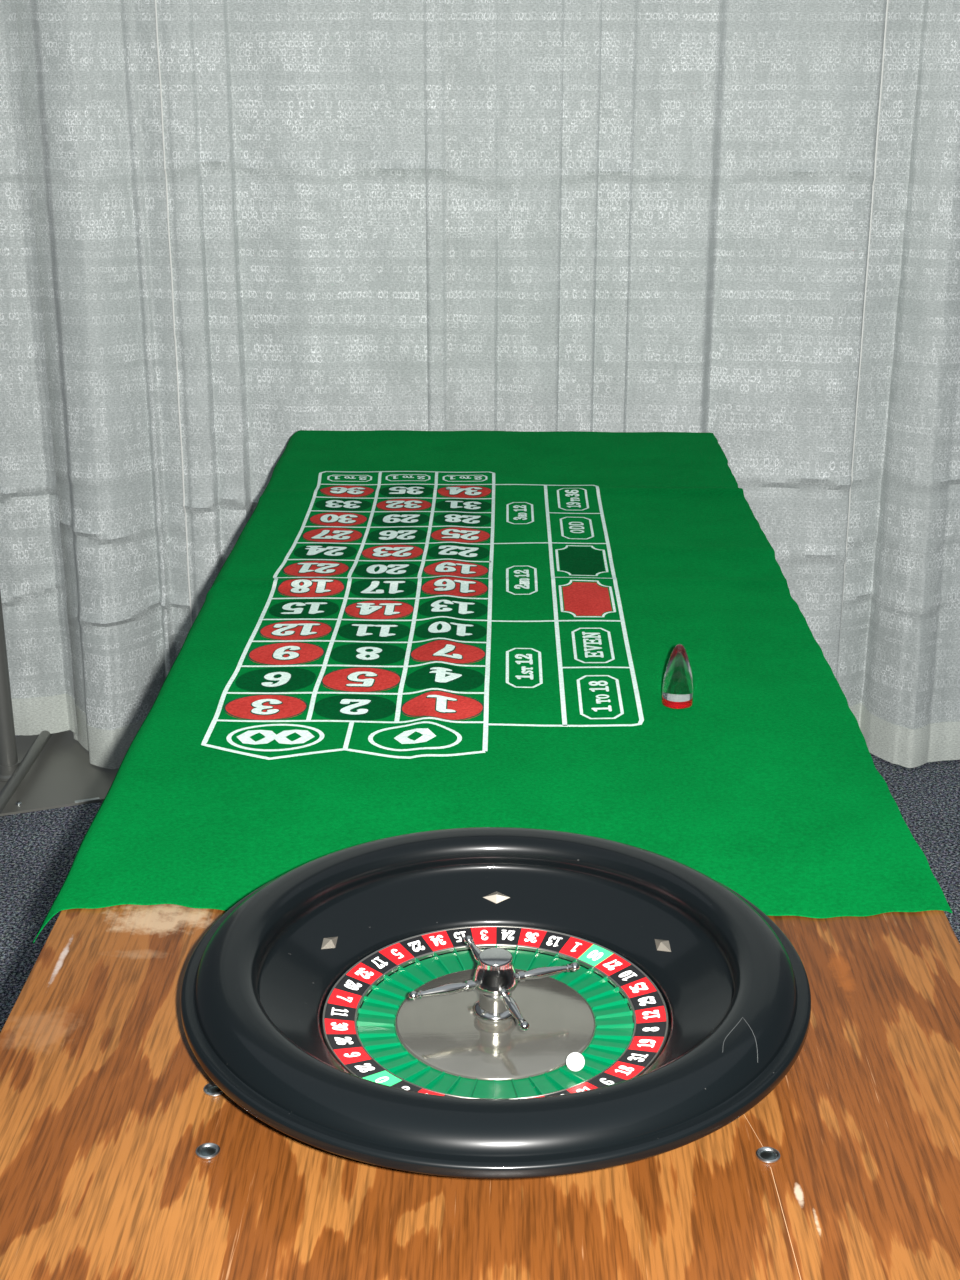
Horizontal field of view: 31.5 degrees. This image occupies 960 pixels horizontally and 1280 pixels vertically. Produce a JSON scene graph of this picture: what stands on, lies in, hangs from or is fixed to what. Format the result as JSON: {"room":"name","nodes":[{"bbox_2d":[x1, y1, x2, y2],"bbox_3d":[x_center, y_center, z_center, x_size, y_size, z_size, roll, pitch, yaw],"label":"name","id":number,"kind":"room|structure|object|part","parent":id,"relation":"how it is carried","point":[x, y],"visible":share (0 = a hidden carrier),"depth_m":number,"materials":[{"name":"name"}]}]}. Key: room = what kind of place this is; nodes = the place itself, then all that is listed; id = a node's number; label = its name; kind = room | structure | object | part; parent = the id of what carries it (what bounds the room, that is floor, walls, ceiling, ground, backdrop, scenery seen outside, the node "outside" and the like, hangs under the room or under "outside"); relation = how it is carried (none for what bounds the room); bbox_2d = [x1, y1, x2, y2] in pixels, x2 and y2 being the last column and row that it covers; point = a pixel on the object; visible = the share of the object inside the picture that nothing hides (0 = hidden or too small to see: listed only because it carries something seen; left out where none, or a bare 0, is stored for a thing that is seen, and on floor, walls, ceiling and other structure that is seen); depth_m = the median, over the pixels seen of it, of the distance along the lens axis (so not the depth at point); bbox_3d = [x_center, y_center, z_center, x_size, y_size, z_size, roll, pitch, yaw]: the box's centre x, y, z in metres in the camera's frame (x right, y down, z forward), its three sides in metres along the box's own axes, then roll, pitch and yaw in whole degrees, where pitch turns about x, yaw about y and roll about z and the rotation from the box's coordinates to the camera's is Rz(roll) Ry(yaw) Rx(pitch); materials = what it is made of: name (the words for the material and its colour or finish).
{"room":"casino","nodes":[
{"label":"casino","id":0,"kind":"room"},
{"bbox_2d":[0,735,959,1032],"bbox_3d":[0.027,0.768,2.197,6.400,0.020,6.800,0,20,1],"label":"floor","id":1,"kind":"structure","parent":0,"point":[38,849],"depth_m":3.18,"materials":[{"name":"carpet"}]},
{"bbox_2d":[0,730,52,813],"bbox_3d":[-0.934,0.361,3.214,0.030,0.045,1.188,0,20,1],"label":"tube","id":2,"kind":"object","parent":1,"relation":"on","point":[44,736],"visible":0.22,"depth_m":3.44,"materials":[{"name":"grey metal"}]},
{"bbox_2d":[0,730,118,815],"bbox_3d":[-0.855,0.260,3.542,0.320,0.010,0.382,-7,21,-18],"label":"base plate","id":3,"kind":"object","parent":1,"relation":"on","point":[63,774],"visible":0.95,"depth_m":3.48,"materials":[{"name":"grey metal"}]},
{"bbox_2d":[0,590,18,780],"bbox_3d":[-0.965,-0.893,3.059,0.054,2.495,0.054,0,20,1],"label":"upright","id":4,"kind":"object","parent":3,"relation":"on","point":[9,762],"visible":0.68,"depth_m":3.43,"materials":[{"name":"grey metal"}]},
{"bbox_2d":[0,0,78,735],"bbox_3d":[-0.931,-0.940,3.206,0.159,2.425,0.046,0,20,1],"label":"curtain","id":5,"kind":"object","parent":3,"relation":"on","point":[32,573],"visible":0.97,"depth_m":3.42,"materials":[{"name":"fabric"}]},
{"bbox_2d":[15,0,190,768],"bbox_3d":[-0.725,-0.912,3.165,0.303,2.450,0.166,0,20,1],"label":"curtain","id":6,"kind":"object","parent":3,"relation":"on","point":[90,70],"visible":0.86,"depth_m":3.31,"materials":[{"name":"fabric"}]},
{"bbox_2d":[155,0,447,625],"bbox_3d":[-0.328,-0.919,3.173,0.530,2.442,0.072,-1,20,-1],"label":"curtain","id":7,"kind":"object","parent":1,"relation":"on","point":[304,141],"visible":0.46,"depth_m":3.23,"materials":[{"name":"fabric"}]},
{"bbox_2d":[0,904,959,1279],"bbox_3d":[0.028,0.376,2.159,0.765,0.742,2.438,0,20,1],"label":"table","id":8,"kind":"object","parent":1,"relation":"on","point":[121,1158],"visible":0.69,"depth_m":1.14,"materials":[{"name":"brown wood"}]},
{"bbox_2d":[200,1146,215,1155],"bbox_3d":[-0.185,0.348,1.159,0.012,0.001,0.012,0,20,1],"label":"screw","id":9,"kind":"object","parent":8,"relation":"on","point":[204,1150],"depth_m":1.16,"materials":[{"name":"grey metal"}]},
{"bbox_2d":[208,1085,221,1092],"bbox_3d":[-0.191,0.324,1.226,0.012,0.001,0.012,0,20,1],"label":"screw","id":10,"kind":"object","parent":8,"relation":"on","point":[211,1088],"depth_m":1.22,"materials":[{"name":"grey metal"}]},
{"bbox_2d":[33,430,951,942],"bbox_3d":[0.023,-0.068,2.322,0.800,0.036,1.839,0,20,1],"label":"felt layout","id":11,"kind":"object","parent":8,"relation":"on","point":[405,631],"visible":0.98,"depth_m":1.94,"materials":[{"name":"green fabric"}]},
{"bbox_3d":[-0.218,-0.271,2.844,0.076,0.001,0.041,0,20,1],"label":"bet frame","id":12,"kind":"part","parent":11,"relation":"part of","materials":[{"name":"fabric"}]},
{"bbox_3d":[-0.120,-0.271,2.842,0.075,0.001,0.041,0,20,1],"label":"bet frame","id":13,"kind":"part","parent":11,"relation":"part of","materials":[{"name":"fabric"}]},
{"bbox_3d":[-0.025,-0.271,2.841,0.075,0.001,0.041,0,20,1],"label":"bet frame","id":14,"kind":"part","parent":11,"relation":"part of","materials":[{"name":"fabric"}]},
{"bbox_3d":[0.062,-0.198,2.641,0.042,0.002,0.130,0,20,1],"label":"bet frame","id":15,"kind":"part","parent":11,"relation":"part of","materials":[{"name":"fabric"}]},
{"bbox_3d":[0.057,-0.083,2.329,0.043,0.003,0.132,0,20,1],"label":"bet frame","id":16,"kind":"part","parent":11,"relation":"part of","materials":[{"name":"fabric"}]},
{"bbox_3d":[0.052,0.032,2.015,0.043,0.002,0.134,0,20,1],"label":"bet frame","id":17,"kind":"part","parent":11,"relation":"part of","materials":[{"name":"green fabric"}]},
{"bbox_3d":[0.148,-0.226,2.718,0.049,0.004,0.124,0,20,1],"label":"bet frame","id":18,"kind":"part","parent":11,"relation":"part of","materials":[{"name":"fabric"}]},
{"bbox_3d":[0.146,-0.170,2.566,0.049,0.002,0.124,0,20,1],"label":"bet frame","id":19,"kind":"part","parent":11,"relation":"part of","materials":[{"name":"fabric"}]},
{"bbox_3d":[0.144,-0.113,2.411,0.072,0.002,0.142,0,20,1],"label":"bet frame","id":20,"kind":"part","parent":11,"relation":"part of","materials":[{"name":"fabric"}]},
{"bbox_3d":[0.144,-0.112,2.411,0.061,0.002,0.128,0,20,1],"label":"colour panel","id":21,"kind":"part","parent":11,"relation":"part of","materials":[{"name":"green fabric"}]},
{"bbox_3d":[0.141,-0.055,2.251,0.061,0.002,0.135,0,20,1],"label":"colour panel","id":22,"kind":"part","parent":11,"relation":"part of","materials":[{"name":"red fabric"}]},
{"bbox_3d":[0.141,-0.055,2.251,0.072,0.002,0.149,0,20,1],"label":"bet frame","id":23,"kind":"part","parent":11,"relation":"part of","materials":[{"name":"fabric"}]},
{"bbox_3d":[0.138,0.006,2.085,0.049,0.001,0.128,0,20,1],"label":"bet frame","id":24,"kind":"part","parent":11,"relation":"part of","materials":[{"name":"fabric"}]},
{"bbox_3d":[0.136,0.064,1.927,0.049,0.002,0.129,0,20,1],"label":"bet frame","id":25,"kind":"part","parent":11,"relation":"part of","materials":[{"name":"green fabric"}]},
{"bbox_2d":[662,644,692,708],"bbox_3d":[0.221,0.039,1.892,0.034,0.070,0.034,-4,20,-11],"label":"marker","id":26,"kind":"object","parent":11,"relation":"on","point":[677,689],"visible":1,"depth_m":1.88,"materials":[{"name":"clear"}]},
{"bbox_2d":[181,827,810,1178],"bbox_3d":[0.012,0.266,1.279,0.465,0.074,0.465,3,20,7],"label":"wheel","id":27,"kind":"object","parent":8,"relation":"on","point":[419,1002],"visible":1,"depth_m":1.27,"materials":[{"name":"black plastic"}]},
{"bbox_3d":[-0.106,0.284,1.288,0.022,0.007,0.021,0,20,1],"label":"number panel","id":28,"kind":"part","parent":27,"relation":"part of","materials":[{"name":"black plastic"}]},
{"bbox_3d":[-0.104,0.290,1.269,0.022,0.007,0.021,-3,20,-8],"label":"number panel","id":29,"kind":"part","parent":27,"relation":"part of","materials":[{"name":"red plastic"}]},
{"bbox_3d":[-0.104,0.277,1.306,0.022,0.007,0.021,4,20,10],"label":"number panel","id":30,"kind":"part","parent":27,"relation":"part of","materials":[{"name":"red plastic"}]},
{"bbox_3d":[-0.100,0.297,1.252,0.022,0.007,0.021,-6,21,-17],"label":"number panel","id":31,"kind":"part","parent":27,"relation":"part of","materials":[{"name":"black plastic"}]},
{"bbox_3d":[-0.092,0.303,1.235,0.022,0.007,0.021,-10,22,-26],"label":"number panel","id":32,"kind":"part","parent":27,"relation":"part of","materials":[{"name":"red plastic"}]},
{"bbox_3d":[-0.099,0.271,1.323,0.022,0.007,0.021,7,21,19],"label":"number panel","id":33,"kind":"part","parent":27,"relation":"part of","materials":[{"name":"black plastic"}]},
{"bbox_3d":[-0.091,0.265,1.340,0.022,0.007,0.021,11,23,27],"label":"number panel","id":34,"kind":"part","parent":27,"relation":"part of","materials":[{"name":"red plastic"}]},
{"bbox_3d":[-0.082,0.309,1.220,0.022,0.007,0.021,-15,25,-34],"label":"number panel","id":35,"kind":"part","parent":27,"relation":"part of","materials":[{"name":"black plastic"}]},
{"bbox_3d":[-0.080,0.259,1.355,0.022,0.007,0.021,15,25,36],"label":"number panel","id":36,"kind":"part","parent":27,"relation":"part of","materials":[{"name":"black plastic"}]},
{"bbox_3d":[-0.069,0.314,1.206,0.021,0.007,0.022,18,27,40],"label":"number panel","id":37,"kind":"part","parent":27,"relation":"part of","materials":[{"name":"green plastic"}]},
{"bbox_3d":[-0.067,0.254,1.368,0.021,0.007,0.022,-17,26,-39],"label":"number panel","id":38,"kind":"part","parent":27,"relation":"part of","materials":[{"name":"red plastic"}]},
{"bbox_3d":[-0.054,0.318,1.195,0.021,0.007,0.022,13,24,32],"label":"number panel","id":39,"kind":"part","parent":27,"relation":"part of","materials":[{"name":"black plastic"}]},
{"bbox_3d":[-0.051,0.250,1.379,0.021,0.007,0.022,-12,23,-30],"label":"number panel","id":40,"kind":"part","parent":27,"relation":"part of","materials":[{"name":"black plastic"}]},
{"bbox_3d":[-0.037,0.321,1.186,0.021,0.007,0.022,9,22,23],"label":"number panel","id":41,"kind":"part","parent":27,"relation":"part of","materials":[{"name":"red plastic"}]},
{"bbox_3d":[-0.034,0.247,1.387,0.021,0.007,0.022,-8,22,-21],"label":"number panel","id":42,"kind":"part","parent":27,"relation":"part of","materials":[{"name":"red plastic"}]},
{"bbox_3d":[-0.015,0.245,1.393,0.021,0.007,0.022,-5,21,-13],"label":"number panel","id":43,"kind":"part","parent":27,"relation":"part of","materials":[{"name":"black plastic"}]},
{"bbox_3d":[0.004,0.244,1.396,0.021,0.007,0.022,-1,20,-4],"label":"number panel","id":44,"kind":"part","parent":27,"relation":"part of","materials":[{"name":"red plastic"}]},
{"bbox_3d":[0.023,0.244,1.396,0.021,0.007,0.022,2,20,5],"label":"number panel","id":45,"kind":"part","parent":27,"relation":"part of","materials":[{"name":"black plastic"}]},
{"bbox_3d":[0.042,0.245,1.392,0.021,0.007,0.022,5,21,14],"label":"number panel","id":46,"kind":"part","parent":27,"relation":"part of","materials":[{"name":"red plastic"}]},
{"bbox_3d":[0.060,0.248,1.386,0.021,0.007,0.022,9,22,23],"label":"number panel","id":47,"kind":"part","parent":27,"relation":"part of","materials":[{"name":"black plastic"}]},
{"bbox_3d":[0.057,0.322,1.184,0.021,0.007,0.022,-8,22,-21],"label":"number panel","id":48,"kind":"part","parent":27,"relation":"part of","materials":[{"name":"black plastic"}]},
{"bbox_2d":[566,1052,584,1071],"bbox_3d":[0.069,0.303,1.222,0.014,0.014,0.014,0,20,1],"label":"ball","id":49,"kind":"object","parent":27,"relation":"in","point":[575,1061],"visible":1,"depth_m":1.22,"materials":[{"name":"white plastic"}]},
{"bbox_3d":[0.077,0.251,1.377,0.021,0.007,0.022,13,24,32],"label":"number panel","id":50,"kind":"part","parent":27,"relation":"part of","materials":[{"name":"red plastic"}]},
{"bbox_3d":[0.074,0.318,1.193,0.021,0.007,0.022,-12,23,-30],"label":"number panel","id":51,"kind":"part","parent":27,"relation":"part of","materials":[{"name":"red plastic"}]},
{"bbox_3d":[0.092,0.255,1.366,0.021,0.007,0.022,18,27,40],"label":"number panel","id":52,"kind":"part","parent":27,"relation":"part of","materials":[{"name":"green plastic"}]},
{"bbox_3d":[0.090,0.314,1.204,0.021,0.007,0.022,-17,26,-39],"label":"number panel","id":53,"kind":"part","parent":27,"relation":"part of","materials":[{"name":"black plastic"}]},
{"bbox_3d":[0.105,0.260,1.352,0.022,0.007,0.021,-15,25,-34],"label":"number panel","id":54,"kind":"part","parent":27,"relation":"part of","materials":[{"name":"red plastic"}]},
{"bbox_3d":[0.103,0.310,1.217,0.022,0.007,0.021,15,25,36],"label":"number panel","id":55,"kind":"part","parent":27,"relation":"part of","materials":[{"name":"red plastic"}]},
{"bbox_3d":[0.116,0.266,1.337,0.022,0.007,0.021,-10,22,-26],"label":"number panel","id":56,"kind":"part","parent":27,"relation":"part of","materials":[{"name":"black plastic"}]},
{"bbox_3d":[0.114,0.304,1.232,0.022,0.007,0.021,11,23,27],"label":"number panel","id":57,"kind":"part","parent":27,"relation":"part of","materials":[{"name":"black plastic"}]},
{"bbox_3d":[0.123,0.272,1.320,0.022,0.007,0.021,-6,21,-17],"label":"number panel","id":58,"kind":"part","parent":27,"relation":"part of","materials":[{"name":"red plastic"}]},
{"bbox_3d":[0.122,0.298,1.249,0.022,0.007,0.021,7,21,19],"label":"number panel","id":59,"kind":"part","parent":27,"relation":"part of","materials":[{"name":"red plastic"}]},
{"bbox_3d":[0.128,0.278,1.302,0.022,0.007,0.021,-3,20,-8],"label":"number panel","id":60,"kind":"part","parent":27,"relation":"part of","materials":[{"name":"black plastic"}]},
{"bbox_3d":[0.127,0.292,1.266,0.022,0.007,0.021,4,20,10],"label":"number panel","id":61,"kind":"part","parent":27,"relation":"part of","materials":[{"name":"black plastic"}]},
{"bbox_3d":[0.129,0.285,1.284,0.022,0.007,0.021,0,20,1],"label":"number panel","id":62,"kind":"part","parent":27,"relation":"part of","materials":[{"name":"red plastic"}]},
{"bbox_2d":[760,1150,775,1159],"bbox_3d":[0.196,0.350,1.155,0.012,0.001,0.012,0,20,1],"label":"screw","id":63,"kind":"object","parent":8,"relation":"on","point":[764,1154],"depth_m":1.15,"materials":[{"name":"grey metal"}]},
{"bbox_2d":[445,0,888,678],"bbox_3d":[0.330,-0.918,3.180,0.831,2.448,0.094,0,20,1],"label":"curtain","id":64,"kind":"object","parent":1,"relation":"on","point":[659,212],"visible":0.52,"depth_m":3.24,"materials":[{"name":"fabric"}]},
{"bbox_2d":[837,0,959,767],"bbox_3d":[1.108,-0.906,3.153,0.778,2.452,0.149,1,20,4],"label":"curtain","id":65,"kind":"object","parent":1,"relation":"on","point":[898,674],"visible":0.91,"depth_m":3.36,"materials":[{"name":"fabric"}]}
]}

